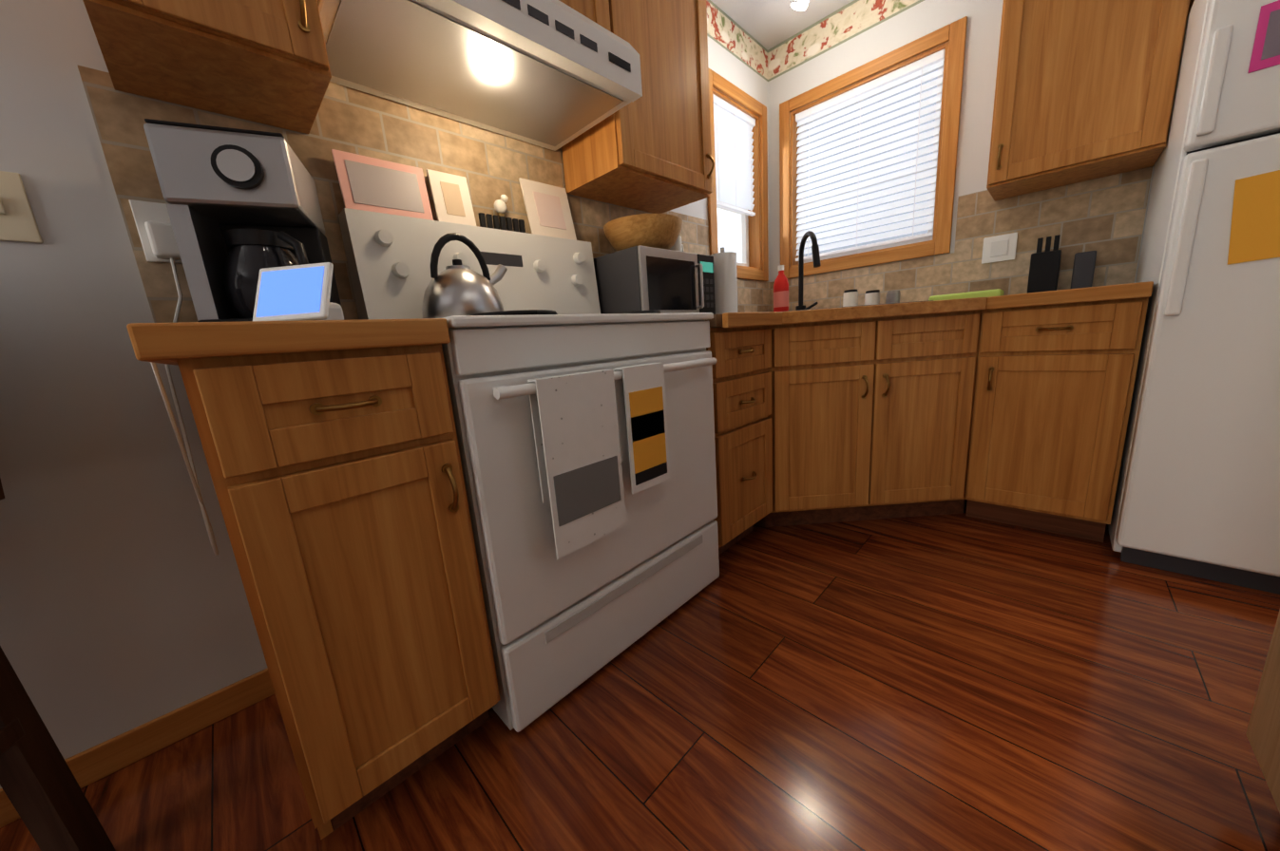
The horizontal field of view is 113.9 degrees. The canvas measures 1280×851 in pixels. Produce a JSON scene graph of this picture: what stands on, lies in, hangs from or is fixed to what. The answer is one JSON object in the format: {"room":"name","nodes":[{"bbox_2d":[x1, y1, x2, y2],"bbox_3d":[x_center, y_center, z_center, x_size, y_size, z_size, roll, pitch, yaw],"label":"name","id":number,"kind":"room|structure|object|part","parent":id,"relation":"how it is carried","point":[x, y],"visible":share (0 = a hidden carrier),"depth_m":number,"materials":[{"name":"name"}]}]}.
{"room":"kitchen","nodes":[
{"label":"kitchen","id":0,"kind":"room"},
{"bbox_2d":[0,0,769,788],"bbox_3d":[-1.489,-0.397,0.521,0.140,2.460,6.770,7,16,44],"label":"wall","id":1,"kind":"structure","parent":0,"point":[124,604],"depth_m":0.85,"materials":[{"name":"paint"}]},
{"bbox_2d":[0,171,42,243],"bbox_3d":[-1.157,-0.397,0.750,0.012,0.120,0.070,7,16,44],"label":"switch plate","id":2,"kind":"object","parent":1,"relation":"attached to","point":[17,221],"visible":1,"depth_m":0.76,"materials":[{"name":"beige plastic"}]},
{"bbox_2d":[0,668,274,828],"bbox_3d":[-0.149,0.931,-0.468,3.390,0.075,6.530,7,16,44],"label":"baseboard","id":3,"kind":"structure","parent":1,"relation":"attached to","point":[105,759],"depth_m":0.95,"materials":[{"name":"brown wood"}]},
{"bbox_2d":[150,362,218,555],"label":"cord","id":4,"kind":"object","parent":1,"relation":"attached to","point":[188,461],"depth_m":0.86,"materials":[{"name":"white plastic"}]},
{"bbox_2d":[82,0,714,213],"bbox_3d":[-0.384,-1.171,1.186,0.342,0.745,1.610,7,16,44],"label":"upper cabinet","id":5,"kind":"object","parent":1,"relation":"attached to","point":[266,62],"visible":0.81,"depth_m":0.94,"materials":[{"name":"brown wood"}]},
{"bbox_2d":[316,0,642,151],"bbox_3d":[-0.417,-0.985,1.101,0.449,0.156,0.745,7,16,44],"label":"range hood","id":6,"kind":"object","parent":1,"relation":"attached to","point":[554,75],"visible":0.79,"depth_m":1.04,"materials":[{"name":"white metal"}]},
{"bbox_2d":[706,68,768,281],"bbox_3d":[0.533,-1.363,2.416,0.123,0.994,0.624,7,16,44],"label":"window","id":7,"kind":"structure","parent":1,"relation":"in","point":[757,269],"depth_m":2.51,"materials":[{"name":"brown wood"}]},
{"bbox_3d":[0.500,-1.367,2.448,0.030,0.836,0.466,7,16,44],"label":"window sash left","id":8,"kind":"part","parent":7,"relation":"part of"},
{"bbox_2d":[713,94,755,216],"bbox_3d":[0.528,-1.520,2.377,0.040,0.537,0.460,7,16,44],"label":"window blind","id":9,"kind":"object","parent":7,"relation":"attached to","point":[734,140],"visible":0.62,"depth_m":2.38,"materials":[{"name":"white"}]},
{"bbox_2d":[0,508,1279,850],"bbox_3d":[-0.144,0.997,-0.454,3.630,0.060,6.770,7,16,44],"label":"floor","id":10,"kind":"structure","parent":0,"point":[946,683],"depth_m":0.89,"materials":[{"name":"laminate"}]},
{"bbox_2d":[0,478,115,850],"bbox_3d":[-1.118,0.315,0.439,0.624,1.050,0.626,7,16,44],"label":"bar stool","id":11,"kind":"object","parent":10,"relation":"on","point":[41,788],"visible":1,"depth_m":0.67,"materials":[{"name":"brown wood"}]},
{"bbox_2d":[126,318,500,840],"bbox_3d":[-0.644,0.261,0.901,0.648,0.901,0.359,7,16,44],"label":"base cabinet","id":12,"kind":"object","parent":10,"relation":"on","point":[332,451],"visible":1,"depth_m":0.66,"materials":[{"name":"brown wood"}]},
{"bbox_2d":[143,118,341,322],"bbox_3d":[-0.802,-0.381,0.889,0.288,0.376,0.260,7,16,44],"label":"coffee maker","id":13,"kind":"object","parent":12,"relation":"on","point":[243,207],"visible":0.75,"depth_m":0.80,"materials":[{"name":"silver plastic"}]},
{"bbox_2d":[252,262,343,321],"bbox_3d":[-0.598,-0.224,0.725,0.130,0.108,0.126,7,16,44],"label":"smart display","id":14,"kind":"object","parent":12,"relation":"on","point":[296,293],"visible":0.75,"depth_m":0.71,"materials":[{"name":"blue glass"}]},
{"bbox_2d":[338,208,719,732],"bbox_3d":[-0.238,-0.004,1.257,0.661,1.215,0.792,7,16,44],"label":"stove","id":15,"kind":"object","parent":10,"relation":"on","point":[561,628],"visible":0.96,"depth_m":1.05,"materials":[{"name":"white metal"}]},
{"bbox_2d":[331,149,433,220],"bbox_3d":[-0.690,-0.644,1.133,0.029,0.149,0.215,7,16,44],"label":"photo frame","id":16,"kind":"object","parent":15,"relation":"on","point":[372,184],"visible":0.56,"depth_m":1.12,"materials":[{"name":"pink"}]},
{"bbox_2d":[426,169,476,226],"bbox_3d":[-0.567,-0.682,1.259,0.034,0.154,0.115,7,16,44],"label":"greeting card","id":17,"kind":"object","parent":15,"relation":"on","point":[451,198],"visible":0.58,"depth_m":1.25,"materials":[{"name":"white paper"}]},
{"bbox_2d":[421,232,507,318],"bbox_3d":[-0.469,-0.394,1.124,0.208,0.224,0.244,7,16,44],"label":"kettle","id":18,"kind":"object","parent":15,"relation":"on","point":[457,287],"visible":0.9,"depth_m":1.05,"materials":[{"name":"silver metal"}]},
{"bbox_2d":[478,194,528,233],"bbox_3d":[-0.454,-0.699,1.375,0.031,0.122,0.170,7,16,44],"label":"figurine","id":19,"kind":"object","parent":15,"relation":"on","point":[500,206],"visible":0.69,"depth_m":1.36,"materials":[{"name":"black"}]},
{"bbox_2d":[518,177,576,240],"bbox_3d":[-0.327,-0.771,1.502,0.049,0.197,0.190,7,16,44],"label":"greeting card","id":20,"kind":"object","parent":15,"relation":"on","point":[547,209],"visible":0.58,"depth_m":1.49,"materials":[{"name":"white"}]},
{"bbox_2d":[527,369,626,559],"bbox_3d":[-0.128,0.076,0.920,0.036,0.379,0.200,7,16,44],"label":"towel","id":21,"kind":"object","parent":15,"relation":"on","point":[576,432],"visible":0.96,"depth_m":0.89,"materials":[{"name":"grey fabric"}]},
{"bbox_2d":[612,362,669,495],"bbox_3d":[0.010,0.004,1.051,0.036,0.309,0.140,7,16,44],"label":"towel","id":22,"kind":"object","parent":15,"relation":"on","point":[640,391],"visible":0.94,"depth_m":1.03,"materials":[{"name":"multicoloured fabric"}]},
{"bbox_2d":[705,281,1153,555],"bbox_3d":[0.916,-0.038,1.791,1.570,0.901,1.553,7,16,44],"label":"base cabinet","id":23,"kind":"object","parent":10,"relation":"on","point":[1013,410],"visible":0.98,"depth_m":1.57,"materials":[{"name":"brown wood"}]},
{"bbox_2d":[76,64,1152,323],"bbox_3d":[0.447,-0.755,1.213,1.580,0.797,2.730,7,16,44],"label":"tile backsplash","id":24,"kind":"structure","parent":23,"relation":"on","point":[1103,217],"depth_m":1.44,"materials":[{"name":"beige tile"}]},
{"bbox_2d":[129,199,182,323],"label":"outlet","id":25,"kind":"object","parent":24,"relation":"attached to","point":[155,231],"depth_m":0.87,"materials":[{"name":"white plastic"}]},
{"bbox_2d":[592,245,715,314],"bbox_3d":[0.069,-0.559,1.726,0.332,0.262,0.450,7,16,44],"label":"microwave","id":26,"kind":"object","parent":23,"relation":"on","point":[639,277],"visible":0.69,"depth_m":1.58,"materials":[{"name":"grey metal"}]},
{"bbox_2d":[603,213,682,251],"bbox_3d":[0.015,-0.738,1.665,0.316,0.115,0.316,7,16,44],"label":"wooden bowl","id":27,"kind":"object","parent":26,"relation":"on","point":[660,231],"visible":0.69,"depth_m":1.55,"materials":[{"name":"brown wood"}]},
{"bbox_2d":[669,235,684,251],"bbox_3d":[0.154,-0.772,1.831,0.082,0.095,0.118,7,16,44],"label":"mug","id":28,"kind":"object","parent":26,"relation":"on","point":[678,246],"visible":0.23,"depth_m":1.78,"materials":[{"name":"white ceramic"}]},
{"bbox_2d":[710,248,737,314],"bbox_3d":[0.385,-0.652,1.924,0.150,0.317,0.150,7,16,44],"label":"paper towel roll","id":29,"kind":"object","parent":23,"relation":"on","point":[725,282],"visible":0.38,"depth_m":1.87,"materials":[{"name":"white paper"}]},
{"bbox_2d":[773,265,788,311],"bbox_3d":[0.765,-0.725,2.259,0.085,0.270,0.059,7,16,44],"label":"bottle","id":30,"kind":"object","parent":23,"relation":"on","point":[781,294],"visible":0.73,"depth_m":2.23,"materials":[{"name":"red plastic"}]},
{"bbox_2d":[785,300,933,311],"bbox_3d":[0.855,-0.530,1.931,0.804,0.011,0.804,7,16,44],"label":"basin","id":31,"kind":"object","parent":23,"relation":"in","point":[864,305],"depth_m":1.73,"materials":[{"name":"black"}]},
{"bbox_2d":[795,230,821,310],"bbox_3d":[0.853,-0.762,2.093,0.181,0.396,0.220,7,16,44],"label":"gooseneck faucet","id":32,"kind":"object","parent":31,"relation":"on","point":[814,252],"visible":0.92,"depth_m":2.14,"materials":[{"name":"black metal"}]},
{"bbox_2d":[842,289,900,306],"bbox_3d":[1.193,-0.653,2.149,0.264,0.112,0.090,7,16,44],"label":"jars","id":33,"kind":"object","parent":23,"relation":"on","point":[850,297],"visible":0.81,"depth_m":2.13,"materials":[{"name":"white ceramic"}]},
{"bbox_2d":[928,288,1003,301],"bbox_3d":[1.429,-0.565,1.831,0.250,0.035,0.120,7,16,44],"label":"cutting board","id":34,"kind":"object","parent":23,"relation":"on","point":[984,294],"visible":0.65,"depth_m":1.77,"materials":[{"name":"green plastic"}]},
{"bbox_2d":[1026,234,1096,293],"bbox_3d":[1.747,-0.666,1.726,0.190,0.230,0.140,7,16,44],"label":"knife block","id":35,"kind":"object","parent":23,"relation":"on","point":[1043,271],"visible":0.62,"depth_m":1.70,"materials":[{"name":"black plastic"}]},
{"bbox_2d":[1107,0,1279,594],"bbox_3d":[2.003,-0.410,1.163,0.763,1.727,0.715,7,16,44],"label":"fridge","id":36,"kind":"object","parent":10,"relation":"on","point":[1197,493],"visible":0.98,"depth_m":1.15,"materials":[{"name":"white metal"}]},
{"bbox_2d":[1245,610,1279,813],"bbox_3d":[0.833,0.339,-0.035,0.766,0.916,1.311,7,16,44],"label":"kitchen island","id":37,"kind":"object","parent":10,"relation":"on","point":[1263,734],"visible":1,"depth_m":0.66,"materials":[{"name":"brown wood"}]},
{"bbox_2d":[710,0,853,50],"bbox_3d":[-0.324,-1.464,-0.965,3.630,0.060,6.770,7,16,44],"label":"ceiling","id":38,"kind":"structure","parent":0,"point":[768,25],"depth_m":2.20,"materials":[{"name":"white paint"}]},
{"bbox_2d":[789,0,808,10],"bbox_3d":[0.799,-1.982,1.796,0.307,0.207,0.120,7,16,44],"label":"light","id":39,"kind":"object","parent":38,"relation":"hanging from","point":[799,5],"visible":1,"depth_m":1.88,"materials":[{"name":"white plastic"}]},
{"bbox_2d":[767,0,1154,283],"bbox_3d":[2.099,-0.880,1.584,3.630,2.460,0.140,7,16,44],"label":"wall","id":40,"kind":"structure","parent":0,"point":[853,34],"depth_m":2.13,"materials":[{"name":"paint"}]},
{"bbox_2d":[779,16,967,279],"bbox_3d":[1.216,-1.389,2.300,0.884,0.994,0.123,7,16,44],"label":"window","id":41,"kind":"structure","parent":40,"relation":"in","point":[953,34],"depth_m":2.15,"materials":[{"name":"brown wood"}]},
{"bbox_2d":[795,49,945,261],"bbox_3d":[1.209,-1.405,2.291,0.720,0.825,0.040,7,16,44],"label":"window blind","id":42,"kind":"object","parent":41,"relation":"attached to","point":[918,67],"visible":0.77,"depth_m":2.24,"materials":[{"name":"white plastic"}]},
{"bbox_3d":[1.249,-1.398,2.333,0.726,0.836,0.030,7,16,44],"label":"window sash back","id":43,"kind":"part","parent":41,"relation":"part of","materials":[{"name":"white plastic"}]},
{"bbox_2d":[981,232,1017,264],"bbox_3d":[1.662,-0.820,1.927,0.120,0.115,0.010,7,16,44],"label":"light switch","id":44,"kind":"object","parent":40,"relation":"attached to","point":[1000,248],"visible":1,"depth_m":1.92,"materials":[{"name":"white plastic"}]},
{"bbox_2d":[986,0,1194,200],"bbox_3d":[1.945,-1.310,1.257,1.312,0.765,0.342,7,16,44],"label":"upper cabinet","id":45,"kind":"object","parent":40,"relation":"attached to","point":[1084,90],"visible":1,"depth_m":1.49,"materials":[{"name":"brown wood"}]}
]}

